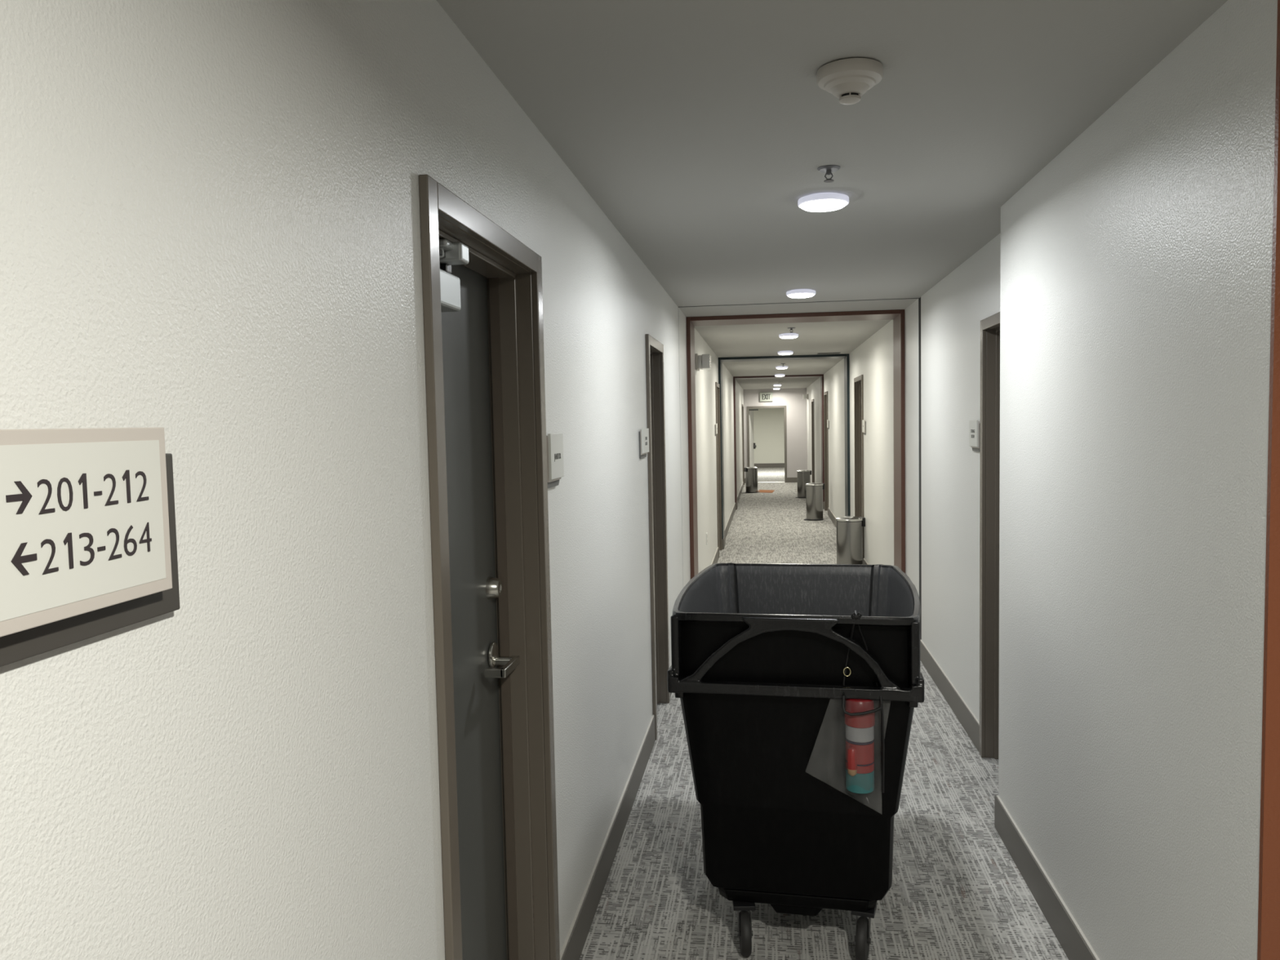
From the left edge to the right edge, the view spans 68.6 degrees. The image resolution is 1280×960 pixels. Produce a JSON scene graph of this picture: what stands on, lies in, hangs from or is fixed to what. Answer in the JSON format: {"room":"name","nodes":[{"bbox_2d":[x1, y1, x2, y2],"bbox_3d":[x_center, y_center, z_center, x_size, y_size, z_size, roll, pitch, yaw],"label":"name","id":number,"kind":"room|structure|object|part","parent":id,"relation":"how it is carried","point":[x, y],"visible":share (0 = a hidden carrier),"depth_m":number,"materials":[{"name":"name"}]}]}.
{"room":"hotel corridor","nodes":[
{"label":"hotel corridor","id":0,"kind":"room"},
{"bbox_2d":[0,0,744,959],"bbox_3d":[0.750,-0.256,10.803,0.220,2.437,27.600,-1,4,8],"label":"wall","id":1,"kind":"structure","parent":0,"point":[210,217],"depth_m":1.17,"materials":[{"name":"white paint"}]},
{"bbox_2d":[0,426,179,666],"bbox_3d":[-0.481,0.047,0.813,0.031,0.184,0.262,-1,4,8],"label":"wall sign","id":2,"kind":"object","parent":1,"relation":"attached to","point":[88,545],"visible":1,"depth_m":0.79,"materials":[{"name":"plastic"},{"name":"paint"},{"name":"ink"}]},
{"bbox_2d":[418,173,559,959],"bbox_3d":[-0.386,0.478,2.139,0.182,2.086,0.844,-1,4,8],"label":"door","id":3,"kind":"structure","parent":1,"relation":"in","point":[483,325],"depth_m":2.41,"materials":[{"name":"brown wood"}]},
{"bbox_3d":[-0.425,-0.450,1.862,0.034,0.039,0.267,-1,4,4],"label":"closer arm","id":4,"kind":"part","parent":3,"relation":"part of","materials":[{"name":"grey metal"}]},
{"bbox_3d":[-0.358,0.458,2.395,0.074,0.067,0.159,-1,4,8],"label":"lever handle","id":5,"kind":"part","parent":3,"relation":"part of","materials":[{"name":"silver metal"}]},
{"bbox_2d":[546,432,564,488],"bbox_3d":[-0.240,-0.056,2.622,0.021,0.149,0.155,-1,4,8],"label":"room sign","id":6,"kind":"object","parent":1,"relation":"attached to","point":[554,442],"visible":1,"depth_m":2.59,"materials":[{"name":"grey plastic"}]},
{"bbox_3d":[-0.247,-0.048,2.625,0.008,0.133,0.149,-1,4,8],"label":"backing plate","id":7,"kind":"part","parent":6,"relation":"part of","materials":[{"name":"grey plastic"}]},
{"bbox_2d":[639,428,648,458],"bbox_3d":[0.021,-0.179,4.546,0.021,0.141,0.220,-1,4,8],"label":"room sign","id":8,"kind":"object","parent":1,"relation":"attached to","point":[644,433],"visible":1,"depth_m":4.48,"materials":[{"name":"grey plastic"}]},
{"bbox_3d":[0.014,-0.171,4.549,0.008,0.125,0.214,-1,4,8],"label":"backing plate","id":9,"kind":"part","parent":8,"relation":"part of","materials":[{"name":"grey plastic"}]},
{"bbox_3d":[0.026,-0.191,4.545,0.008,0.117,0.220,-1,4,8],"label":"sign panel","id":10,"kind":"part","parent":8,"relation":"part of","materials":[{"name":"grey plastic"}]},
{"bbox_2d":[645,333,670,740],"bbox_3d":[0.020,0.284,5.135,0.182,2.086,0.688,-1,4,8],"label":"door","id":11,"kind":"structure","parent":1,"relation":"in","point":[654,348],"depth_m":5.39,"materials":[{"name":"brown wood"}]},
{"bbox_2d":[695,353,711,370],"bbox_3d":[0.549,-1.019,8.111,0.125,0.136,0.220,-1,4,8],"label":"emergency light","id":12,"kind":"object","parent":1,"relation":"attached to","point":[703,362],"visible":1,"depth_m":8.01,"materials":[{"name":"grey plastic"}]},
{"bbox_3d":[0.498,-1.019,8.118,0.022,0.136,0.220,-1,4,8],"label":"plate","id":13,"kind":"part","parent":12,"relation":"part of","materials":[{"name":"grey plastic"}]},
{"bbox_2d":[715,423,717,435],"bbox_3d":[0.892,-0.590,10.979,0.021,0.144,0.170,-1,4,8],"label":"room sign","id":14,"kind":"object","parent":1,"relation":"attached to","point":[716,424],"visible":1,"depth_m":10.90,"materials":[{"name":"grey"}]},
{"bbox_2d":[715,382,722,551],"bbox_3d":[0.887,-0.135,11.535,0.182,2.100,0.730,-1,4,8],"label":"door","id":15,"kind":"structure","parent":1,"relation":"in","point":[717,384],"depth_m":11.80,"materials":[{"name":"brown wood"}]},
{"bbox_2d":[742,404,744,484],"bbox_3d":[2.481,-0.858,23.296,0.182,2.030,0.850,-1,4,8],"label":"door","id":16,"kind":"structure","parent":1,"relation":"in","point":[742,404],"depth_m":23.60,"materials":[{"name":"brown wood"}]},
{"bbox_2d":[560,479,979,959],"bbox_3d":[1.685,0.882,10.749,1.622,0.134,27.600,-1,4,8],"label":"baseboard","id":17,"kind":"structure","parent":1,"relation":"attached to","point":[573,946],"depth_m":3.92,"materials":[{"name":"grey plastic"}]},
{"bbox_2d":[733,373,824,502],"bbox_3d":[2.555,-0.691,17.265,1.622,2.437,0.420,-1,4,8],"label":"band","id":18,"kind":"object","parent":1,"relation":"attached to","point":[821,376],"visible":0.77,"depth_m":17.10,"materials":[{"name":"red paint"}]},
{"bbox_2d":[718,353,850,539],"bbox_3d":[1.842,-0.352,12.004,1.622,2.437,0.420,-1,4,8],"label":"band","id":19,"kind":"object","parent":1,"relation":"attached to","point":[846,370],"visible":0.73,"depth_m":11.83,"materials":[{"name":"black paint"}]},
{"bbox_2d":[686,309,905,579],"bbox_3d":[1.208,-0.051,7.326,1.622,2.437,0.420,-1,4,8],"label":"door frame","id":20,"kind":"structure","parent":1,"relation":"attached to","point":[897,315],"depth_m":7.19,"materials":[{"name":"brown paint"}]},
{"bbox_2d":[749,408,784,463],"bbox_3d":[4.248,-1.640,32.081,5.800,2.437,0.200,-1,4,8],"label":"wall","id":21,"kind":"structure","parent":0,"point":[768,423],"depth_m":31.97,"materials":[{"name":"white paint"}]},
{"bbox_2d":[754,462,784,467],"bbox_3d":[4.257,-0.492,32.045,5.800,0.150,0.015,-1,4,8],"label":"baseboard","id":22,"kind":"structure","parent":21,"relation":"attached to","point":[775,464],"depth_m":32.01,"materials":[{"name":"grey plastic"}]},
{"bbox_2d":[743,387,807,478],"bbox_3d":[3.213,-1.148,24.442,5.800,2.437,0.150,-1,4,8],"label":"wall","id":23,"kind":"structure","parent":0,"point":[793,398],"depth_m":24.26,"materials":[{"name":"grey paint"}]},
{"bbox_2d":[760,391,773,401],"bbox_3d":[3.269,-2.157,24.267,0.330,0.240,0.051,-1,4,8],"label":"exit sign","id":24,"kind":"object","parent":23,"relation":"attached to","point":[764,396],"visible":1,"depth_m":24.25,"materials":[{"name":"grey plastic"}]},
{"bbox_2d":[746,405,786,483],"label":"door","id":25,"kind":"structure","parent":23,"relation":"in","point":[751,446],"depth_m":24.41,"materials":[{"name":"grey wood"}]},
{"bbox_2d":[744,477,797,483],"bbox_3d":[3.534,0.005,24.391,1.598,0.130,0.012,-1,4,8],"label":"baseboard","id":26,"kind":"structure","parent":23,"relation":"attached to","point":[788,479],"depth_m":24.33,"materials":[{"name":"grey plastic"}]},
{"bbox_2d":[579,467,1068,959],"bbox_3d":[2.473,0.710,14.777,7.100,0.050,36.200,-1,4,8],"label":"floor","id":27,"kind":"structure","parent":0,"point":[957,891],"depth_m":3.42,"materials":[{"name":"carpet"}]},
{"bbox_2d":[744,466,759,493],"bbox_3d":[2.530,-0.007,21.228,0.282,0.585,0.315,1,4,33],"label":"bin","id":28,"kind":"object","parent":27,"relation":"on","point":[751,473],"visible":1,"depth_m":21.11,"materials":[{"name":"silver metal"}]},
{"bbox_2d":[757,489,774,493],"bbox_3d":[2.874,0.259,21.496,0.385,0.006,0.925,0,4,12],"label":"floor mat","id":29,"kind":"object","parent":27,"relation":"on","point":[760,491],"visible":1,"depth_m":21.52,"materials":[{"name":"brown fabric"}]},
{"bbox_2d":[666,562,924,959],"bbox_3d":[0.553,0.898,3.250,0.784,1.073,1.013,0,4,12],"label":"utility cart","id":30,"kind":"object","parent":27,"relation":"on","point":[759,651],"visible":1,"depth_m":2.83,"materials":[{"name":"black plastic"}]},
{"bbox_3d":[0.452,0.533,2.773,0.744,0.264,0.085,0,4,12],"label":"push handle","id":31,"kind":"part","parent":30,"relation":"part of","materials":[{"name":"plastic"}]},
{"bbox_2d":[718,888,877,915],"bbox_3d":[0.561,1.280,3.273,0.490,0.072,0.824,0,4,12],"label":"tray","id":32,"kind":"object","parent":30,"relation":"on","point":[791,902],"depth_m":2.87,"materials":[{"name":"black plastic"}]},
{"bbox_2d":[841,610,884,792],"bbox_3d":[0.604,0.677,2.723,0.246,0.598,0.114,-1,4,8],"label":"spray bottle","id":33,"kind":"object","parent":30,"relation":"hanging from","point":[855,615],"visible":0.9,"depth_m":2.69,"materials":[{"name":"grey plastic"}]},
{"bbox_2d":[844,698,875,794],"bbox_3d":[0.640,0.765,2.728,0.086,0.273,0.087,-1,4,8],"label":"canister","id":34,"kind":"object","parent":33,"relation":"in","point":[860,730],"visible":0.95,"depth_m":2.69,"materials":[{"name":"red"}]},
{"bbox_3d":[0.638,0.687,2.723,0.086,0.044,0.086,-1,4,8],"label":"lid","id":35,"kind":"part","parent":34,"relation":"part of","materials":[{"name":"red"}]},
{"bbox_2d":[795,470,811,497],"bbox_3d":[3.421,0.079,19.581,0.284,0.580,0.314,1,4,30],"label":"bin","id":36,"kind":"object","parent":27,"relation":"on","point":[803,476],"visible":0.9,"depth_m":19.47,"materials":[{"name":"silver metal"}]},
{"bbox_3d":[3.416,-0.190,19.567,0.282,0.042,0.282,-2,4,-20],"label":"lid","id":37,"kind":"part","parent":36,"relation":"part of","materials":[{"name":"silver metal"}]},
{"bbox_2d":[803,482,824,520],"bbox_3d":[2.833,0.347,15.232,0.315,0.605,0.282,0,4,23],"label":"bin","id":38,"kind":"object","parent":27,"relation":"on","point":[814,491],"visible":1,"depth_m":15.12,"materials":[{"name":"silver metal"}]},
{"bbox_3d":[2.830,0.066,15.213,0.282,0.043,0.282,-2,4,-16],"label":"lid","id":39,"kind":"part","parent":38,"relation":"part of","materials":[{"name":"silver metal"}]},
{"bbox_2d":[835,515,865,564],"bbox_3d":[2.226,0.686,9.974,0.282,0.600,0.315,2,5,40],"label":"bin","id":40,"kind":"object","parent":27,"relation":"on","point":[848,528],"visible":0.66,"depth_m":9.86,"materials":[{"name":"silver metal"}]},
{"bbox_3d":[2.222,0.408,9.959,0.282,0.043,0.282,-2,4,-10],"label":"lid","id":41,"kind":"part","parent":40,"relation":"part of","materials":[{"name":"silver metal"}]},
{"bbox_2d":[436,0,1227,389],"bbox_3d":[2.424,-1.772,14.624,7.100,0.050,36.200,-1,4,8],"label":"ceiling","id":42,"kind":"structure","parent":0,"point":[699,129],"depth_m":2.50,"materials":[{"name":"grey paint"}]},
{"bbox_2d":[774,373,785,376],"bbox_3d":[2.466,-1.844,16.535,0.181,0.042,0.181,-1,4,8],"label":"ceiling lamp","id":43,"kind":"object","parent":42,"relation":"attached to","point":[776,375],"visible":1,"depth_m":16.47,"materials":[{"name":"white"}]},
{"bbox_2d":[775,365,787,368],"bbox_3d":[2.128,-1.685,14.063,0.181,0.042,0.181,-1,4,8],"label":"ceiling lamp","id":44,"kind":"object","parent":42,"relation":"attached to","point":[780,366],"visible":0.99,"depth_m":14.00,"materials":[{"name":"white plastic"}]},
{"bbox_2d":[777,351,793,355],"bbox_3d":[1.702,-1.485,10.969,0.181,0.042,0.181,-1,4,8],"label":"ceiling lamp","id":45,"kind":"object","parent":42,"relation":"attached to","point":[780,353],"visible":1,"depth_m":10.90,"materials":[{"name":"white plastic"}]},
{"bbox_2d":[778,352,791,355],"bbox_3d":[1.702,-1.472,10.970,0.164,0.016,0.164,-1,4,8],"label":"diffuser","id":46,"kind":"object","parent":45,"relation":"attached to","point":[780,353],"depth_m":10.91,"materials":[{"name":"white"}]},
{"bbox_2d":[778,333,798,338],"bbox_3d":[1.387,-1.342,8.745,0.181,0.042,0.181,-1,4,8],"label":"ceiling lamp","id":47,"kind":"object","parent":42,"relation":"attached to","point":[786,335],"visible":1,"depth_m":8.68,"materials":[{"name":"white plastic"}]},
{"bbox_2d":[780,336,797,338],"bbox_3d":[1.388,-1.329,8.746,0.164,0.016,0.164,-1,4,8],"label":"diffuser","id":48,"kind":"object","parent":47,"relation":"attached to","point":[783,337],"depth_m":8.70,"materials":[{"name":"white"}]},
{"bbox_2d":[678,297,919,307],"bbox_3d":[1.068,-1.210,6.398,1.622,0.003,0.015,-1,4,8],"label":"joint","id":49,"kind":"object","parent":42,"relation":"attached to","point":[906,298],"visible":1,"depth_m":6.39,"materials":[{"name":"grey"}]},
{"bbox_2d":[786,288,815,297],"bbox_3d":[0.998,-1.153,5.812,0.181,0.042,0.181,-1,4,8],"label":"ceiling lamp","id":50,"kind":"object","parent":42,"relation":"attached to","point":[798,293],"visible":1,"depth_m":5.75,"materials":[{"name":"white plastic"}]},
{"bbox_2d":[787,293,813,297],"bbox_3d":[0.998,-1.140,5.813,0.164,0.016,0.164,-1,4,8],"label":"diffuser","id":51,"kind":"object","parent":50,"relation":"attached to","point":[790,295],"depth_m":5.76,"materials":[{"name":"white plastic"}]},
{"bbox_2d":[797,192,848,212],"bbox_3d":[0.659,-0.995,3.370,0.181,0.042,0.181,-1,4,8],"label":"ceiling lamp","id":52,"kind":"object","parent":42,"relation":"attached to","point":[821,202],"visible":1,"depth_m":3.31,"materials":[{"name":"white plastic"}]},
{"bbox_2d":[800,199,846,212],"bbox_3d":[0.659,-0.982,3.371,0.164,0.016,0.164,-1,4,8],"label":"diffuser","id":53,"kind":"object","parent":52,"relation":"attached to","point":[809,205],"depth_m":3.33,"materials":[{"name":"white plastic"}]},
{"bbox_2d":[817,164,839,182],"bbox_3d":[0.600,-0.970,2.977,0.072,0.042,0.072,-1,4,8],"label":"sprinkler head","id":54,"kind":"object","parent":42,"relation":"attached to","point":[828,169],"visible":1,"depth_m":2.97},
{"bbox_2d":[817,352,839,354],"bbox_3d":[2.300,-1.543,11.420,0.270,0.006,0.140,-1,4,8],"label":"ceiling vent","id":55,"kind":"object","parent":42,"relation":"in","point":[818,353],"visible":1,"depth_m":11.37,"materials":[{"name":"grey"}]},
{"bbox_2d":[816,57,883,104],"bbox_3d":[0.478,-0.899,2.137,0.148,0.075,0.148,-1,4,8],"label":"smoke detector","id":56,"kind":"object","parent":42,"relation":"attached to","point":[848,79],"visible":1,"depth_m":2.10,"materials":[{"name":"white plastic"}]},
{"bbox_2d":[806,0,1277,959],"bbox_3d":[2.836,-0.430,12.948,0.345,2.437,22.775,-1,4,8],"label":"wall","id":57,"kind":"structure","parent":0,"point":[1129,279],"depth_m":2.38,"materials":[{"name":"white paint"}]},
{"bbox_2d":[803,393,808,399],"bbox_3d":[4.113,-2.067,23.275,0.125,0.136,0.220,-1,4,8],"label":"emergency light","id":58,"kind":"object","parent":57,"relation":"attached to","point":[805,396],"visible":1,"depth_m":23.18,"materials":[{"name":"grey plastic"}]},
{"bbox_2d":[811,399,814,482],"bbox_3d":[3.943,-0.760,20.905,0.182,2.070,0.900,-1,4,8],"label":"door","id":59,"kind":"structure","parent":57,"relation":"in","point":[812,400],"depth_m":21.28,"materials":[{"name":"brown wood"}]},
{"bbox_2d":[823,391,828,511],"bbox_3d":[3.313,-0.475,16.256,0.182,2.100,0.900,-1,4,8],"label":"door","id":60,"kind":"structure","parent":57,"relation":"in","point":[825,393],"depth_m":16.64,"materials":[{"name":"brown wood"}]},
{"bbox_2d":[826,419,829,429],"bbox_3d":[3.136,-0.927,15.629,0.021,0.154,0.170,-1,4,8],"label":"room sign","id":61,"kind":"object","parent":57,"relation":"attached to","point":[828,420],"visible":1,"depth_m":15.55,"materials":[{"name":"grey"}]},
{"bbox_2d":[853,374,864,560],"bbox_3d":[2.529,-0.102,10.470,0.182,2.100,0.900,-1,4,8],"label":"door","id":62,"kind":"structure","parent":57,"relation":"in","point":[858,381],"depth_m":10.84,"materials":[{"name":"brown wood"}]},
{"bbox_2d":[862,419,866,434],"bbox_3d":[2.353,-0.554,9.843,0.021,0.154,0.170,-1,4,8],"label":"room sign","id":63,"kind":"object","parent":57,"relation":"attached to","point":[864,422],"visible":1,"depth_m":9.77,"materials":[{"name":"grey plastic"}]},
{"bbox_3d":[2.346,-0.566,9.844,0.008,0.130,0.170,-1,4,8],"label":"sign panel","id":64,"kind":"part","parent":63,"relation":"part of","materials":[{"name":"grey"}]},
{"bbox_2d":[919,297,921,639],"bbox_3d":[2.003,-0.004,6.324,0.217,2.437,0.105,-1,4,8],"label":"joint","id":65,"kind":"object","parent":57,"relation":"attached to","point":[920,527],"visible":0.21,"depth_m":6.34,"materials":[{"name":"black"}]},
{"bbox_2d":[968,420,980,452],"bbox_3d":[1.641,-0.216,4.592,0.021,0.152,0.170,-1,4,8],"label":"room sign","id":66,"kind":"object","parent":57,"relation":"attached to","point":[974,425],"visible":1,"depth_m":4.56,"materials":[{"name":"grey plastic"}]},
{"bbox_3d":[1.648,-0.209,4.593,0.008,0.136,0.164,-1,4,8],"label":"backing plate","id":67,"kind":"part","parent":66,"relation":"part of","materials":[{"name":"grey plastic"}]},
{"bbox_2d":[979,311,999,759],"bbox_3d":[1.664,0.315,4.082,0.182,2.090,0.800,-1,4,8],"label":"door","id":68,"kind":"structure","parent":57,"relation":"in","point":[989,446],"depth_m":4.43,"materials":[{"name":"brown wood"}]},
{"bbox_2d":[994,795,1099,959],"bbox_3d":[1.289,1.384,2.757,0.012,0.134,1.996,-1,4,8],"label":"baseboard","id":69,"kind":"structure","parent":57,"relation":"attached to","point":[1068,934],"depth_m":3.10,"materials":[{"name":"grey plastic"}]},
{"bbox_2d":[1257,0,1279,959],"bbox_3d":[2.576,0.281,1.508,2.904,2.437,0.012,-1,4,8],"label":"door frame","id":70,"kind":"structure","parent":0,"point":[1268,906],"depth_m":1.70,"materials":[{"name":"brown paint"}]}
]}

